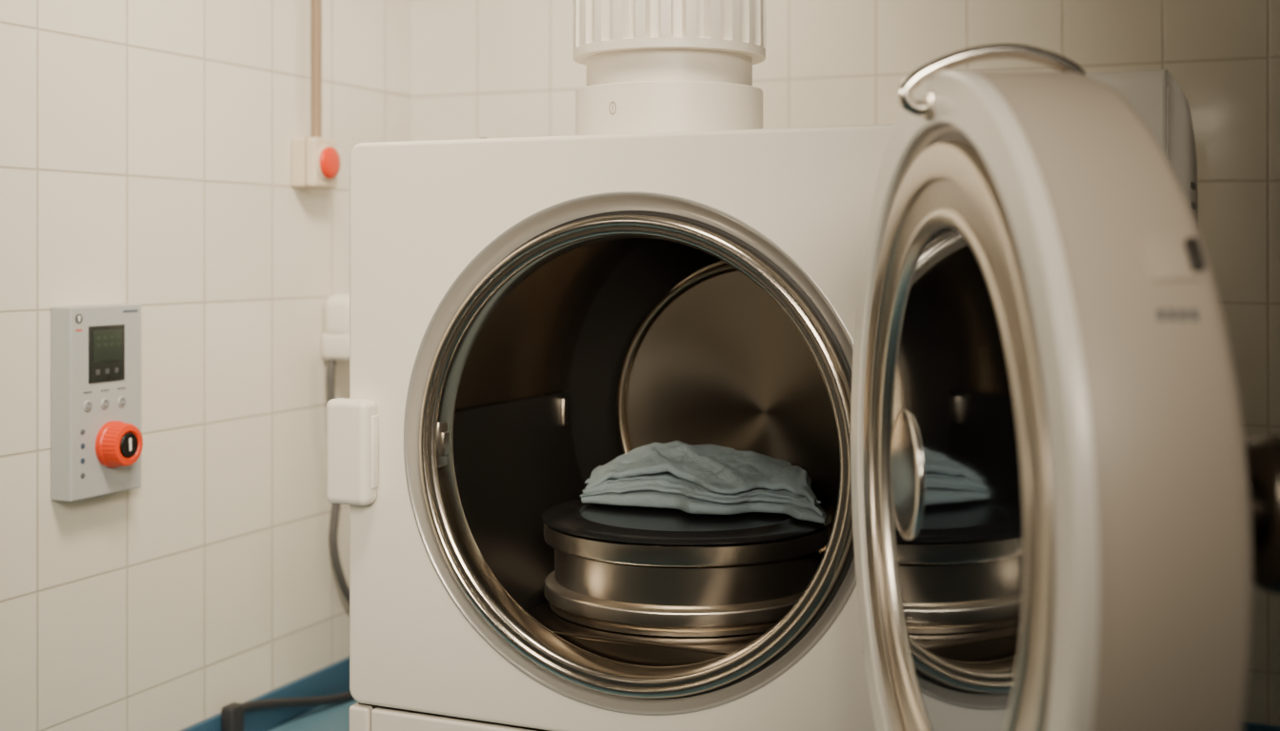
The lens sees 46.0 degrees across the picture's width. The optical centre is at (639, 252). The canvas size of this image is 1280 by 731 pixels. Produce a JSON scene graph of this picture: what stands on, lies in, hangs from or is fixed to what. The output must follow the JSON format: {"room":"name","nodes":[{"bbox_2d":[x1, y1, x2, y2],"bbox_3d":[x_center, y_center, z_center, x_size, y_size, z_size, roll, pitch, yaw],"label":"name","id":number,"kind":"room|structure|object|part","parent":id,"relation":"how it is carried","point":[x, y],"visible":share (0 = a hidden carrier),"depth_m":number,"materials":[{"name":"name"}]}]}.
{"room":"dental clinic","nodes":[
{"label":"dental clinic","id":0,"kind":"room"},
{"bbox_2d":[0,0,412,730],"bbox_3d":[-1.155,-0.490,1.703,0.100,2.700,3.446,0,0,23],"label":"wall","id":1,"kind":"structure","parent":0,"point":[146,145],"depth_m":2.51,"materials":[{"name":"beige tile"}]},
{"bbox_2d":[50,303,142,501],"bbox_3d":[-0.812,0.225,2.293,0.076,0.288,0.152,0,0,23],"label":"wall control panel","id":2,"kind":"object","parent":1,"relation":"attached to","point":[96,439],"visible":1,"depth_m":2.26,"materials":[{"name":"grey plastic"}]},
{"bbox_3d":[-0.791,0.293,2.294,0.036,0.071,0.071,0,0,23],"label":"rotary knob","id":3,"kind":"part","parent":2,"relation":"part of","materials":[{"name":"orange plastic"}]},
{"bbox_3d":[-0.776,0.293,2.288,0.004,0.038,0.038,0,0,23],"label":"knob","id":4,"kind":"part","parent":2,"relation":"part of","materials":[{"name":"black plastic"}]},
{"bbox_2d":[122,309,138,312],"bbox_3d":[-0.791,0.091,2.338,0.002,0.004,0.032,0,0,23],"label":"print","id":5,"kind":"object","parent":2,"relation":"on","point":[132,310],"depth_m":2.34},
{"bbox_2d":[180,657,349,730],"bbox_3d":[-1.123,0.827,1.635,0.012,0.066,3.346,0,0,23],"label":"baseboard","id":6,"kind":"structure","parent":1,"relation":"attached to","point":[332,679],"depth_m":2.77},
{"bbox_2d":[291,137,340,188],"bbox_3d":[-0.600,-0.166,2.806,0.070,0.093,0.075,0,0,23],"label":"box","id":7,"kind":"object","parent":1,"relation":"attached to","point":[315,161],"visible":1,"depth_m":2.78,"materials":[{"name":"beige plastic"}]},
{"bbox_2d":[311,0,321,138],"bbox_3d":[-0.611,-1.012,2.832,0.030,1.600,0.032,0,0,23],"label":"conduit pipe","id":8,"kind":"object","parent":1,"relation":"attached to","point":[316,5],"visible":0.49,"depth_m":2.82,"materials":[{"name":"beige plastic"}]},
{"bbox_2d":[321,293,349,604],"bbox_3d":[-0.542,0.400,2.942,0.072,0.639,0.188,0,0,23],"label":"plug","id":9,"kind":"object","parent":1,"relation":"attached to","point":[335,339],"visible":0.59,"depth_m":2.86,"materials":[{"name":"white plastic"}]},
{"bbox_3d":[-0.558,0.459,2.949,0.020,0.521,0.187,0,0,23],"label":"cord","id":10,"kind":"part","parent":9,"relation":"part of","materials":[{"name":"white plastic"}]},
{"bbox_2d":[267,699,358,730],"bbox_3d":[0.723,0.885,0.914,4.174,0.050,3.446,0,0,23],"label":"floor","id":11,"kind":"structure","parent":0,"point":[335,717],"depth_m":2.77,"materials":[{"name":"blue plastic"}]},
{"bbox_2d":[220,691,353,730],"bbox_3d":[-0.529,0.819,2.813,0.579,0.082,0.199,0,0,-36],"label":"pipe","id":12,"kind":"object","parent":11,"relation":"on","point":[231,714],"visible":0.58,"depth_m":2.66,"materials":[{"name":"grey metal"}]},
{"bbox_2d":[326,0,1279,730],"bbox_3d":[0.153,0.232,1.736,1.168,1.254,1.456,0,0,24],"label":"front loading steriliser","id":13,"kind":"object","parent":11,"relation":"on","point":[985,326],"visible":0.98,"depth_m":1.70,"materials":[{"name":"white metal"}]},
{"bbox_3d":[-0.001,0.709,1.788,0.751,0.243,0.014,0,0,24],"label":"drawer","id":14,"kind":"part","parent":13,"relation":"part of","materials":[{"name":"white metal"}]},
{"bbox_2d":[526,601,764,655],"bbox_3d":[0.083,0.476,2.014,0.400,0.006,0.406,0,0,24],"label":"shelf","id":15,"kind":"object","parent":13,"relation":"attached to","point":[588,641],"depth_m":1.85,"materials":[{"name":"metal"}]},
{"bbox_2d":[540,499,832,638],"bbox_3d":[0.062,0.411,2.026,0.389,0.124,0.389,0,0,0],"label":"steel canister","id":16,"kind":"object","parent":13,"relation":"on","point":[623,570],"visible":0.73,"depth_m":1.87,"materials":[{"name":"silver metal"}]},
{"bbox_3d":[0.062,0.353,2.026,0.389,0.008,0.389,0,0,0],"label":"lid","id":17,"kind":"part","parent":16,"relation":"part of","materials":[{"name":"metal"}]},
{"bbox_2d":[580,440,828,523],"bbox_3d":[0.097,0.307,2.070,0.364,0.079,0.184,0,0,20],"label":"folded cloth","id":18,"kind":"object","parent":16,"relation":"on","point":[697,479],"visible":1,"depth_m":2.05,"materials":[{"name":"blue fabric"}]},
{"bbox_3d":[0.179,0.238,2.228,0.426,0.426,0.027,0,0,24],"label":"chamber plate","id":19,"kind":"part","parent":13,"relation":"part of","materials":[{"name":"metal"}]},
{"bbox_3d":[0.241,0.203,1.375,0.006,0.118,0.118,0,0,-3],"label":"window knob","id":20,"kind":"part","parent":13,"relation":"part of","materials":[{"name":"silver metal"}]},
{"bbox_3d":[0.289,-0.142,1.238,0.158,0.060,0.012,0,0,-3],"label":"handle","id":21,"kind":"part","parent":13,"relation":"part of","materials":[{"name":"silver metal"}]},
{"bbox_3d":[0.306,0.199,1.239,0.132,0.690,0.690,0,0,-3],"label":"door","id":22,"kind":"part","parent":13,"relation":"part of","materials":[{"name":"paint"}]},
{"bbox_3d":[0.377,0.164,0.942,0.022,0.052,0.052,0,0,-3],"label":"knob stem","id":23,"kind":"part","parent":13,"relation":"part of","materials":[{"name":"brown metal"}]},
{"bbox_3d":[0.403,0.164,0.944,0.050,0.100,0.100,0,0,-3],"label":"knob","id":24,"kind":"part","parent":13,"relation":"part of","materials":[{"name":"metal"}]},
{"bbox_2d":[412,0,1279,725],"bbox_3d":[1.417,-0.490,2.438,4.074,2.700,0.100,0,0,23],"label":"wall","id":25,"kind":"structure","parent":0,"point":[491,69],"depth_m":2.70,"materials":[{"name":"beige tile"}]},
{"bbox_2d":[1085,69,1198,227],"bbox_3d":[0.705,0.315,2.159,0.147,1.090,0.566,0,0,24],"label":"wall box","id":26,"kind":"object","parent":25,"relation":"attached to","point":[1155,95],"visible":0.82,"depth_m":1.91,"materials":[{"name":"white plastic"}]},
{"bbox_3d":[0.766,0.309,2.134,0.010,1.041,0.538,0,0,24],"label":"panel","id":27,"kind":"part","parent":26,"relation":"part of","materials":[{"name":"white plastic"}]},
{"bbox_2d":[1242,721,1279,730],"bbox_3d":[1.401,0.827,2.384,4.062,0.066,0.015,0,0,23],"label":"baseboard","id":28,"kind":"structure","parent":25,"relation":"attached to","point":[1248,727],"depth_m":2.53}
]}

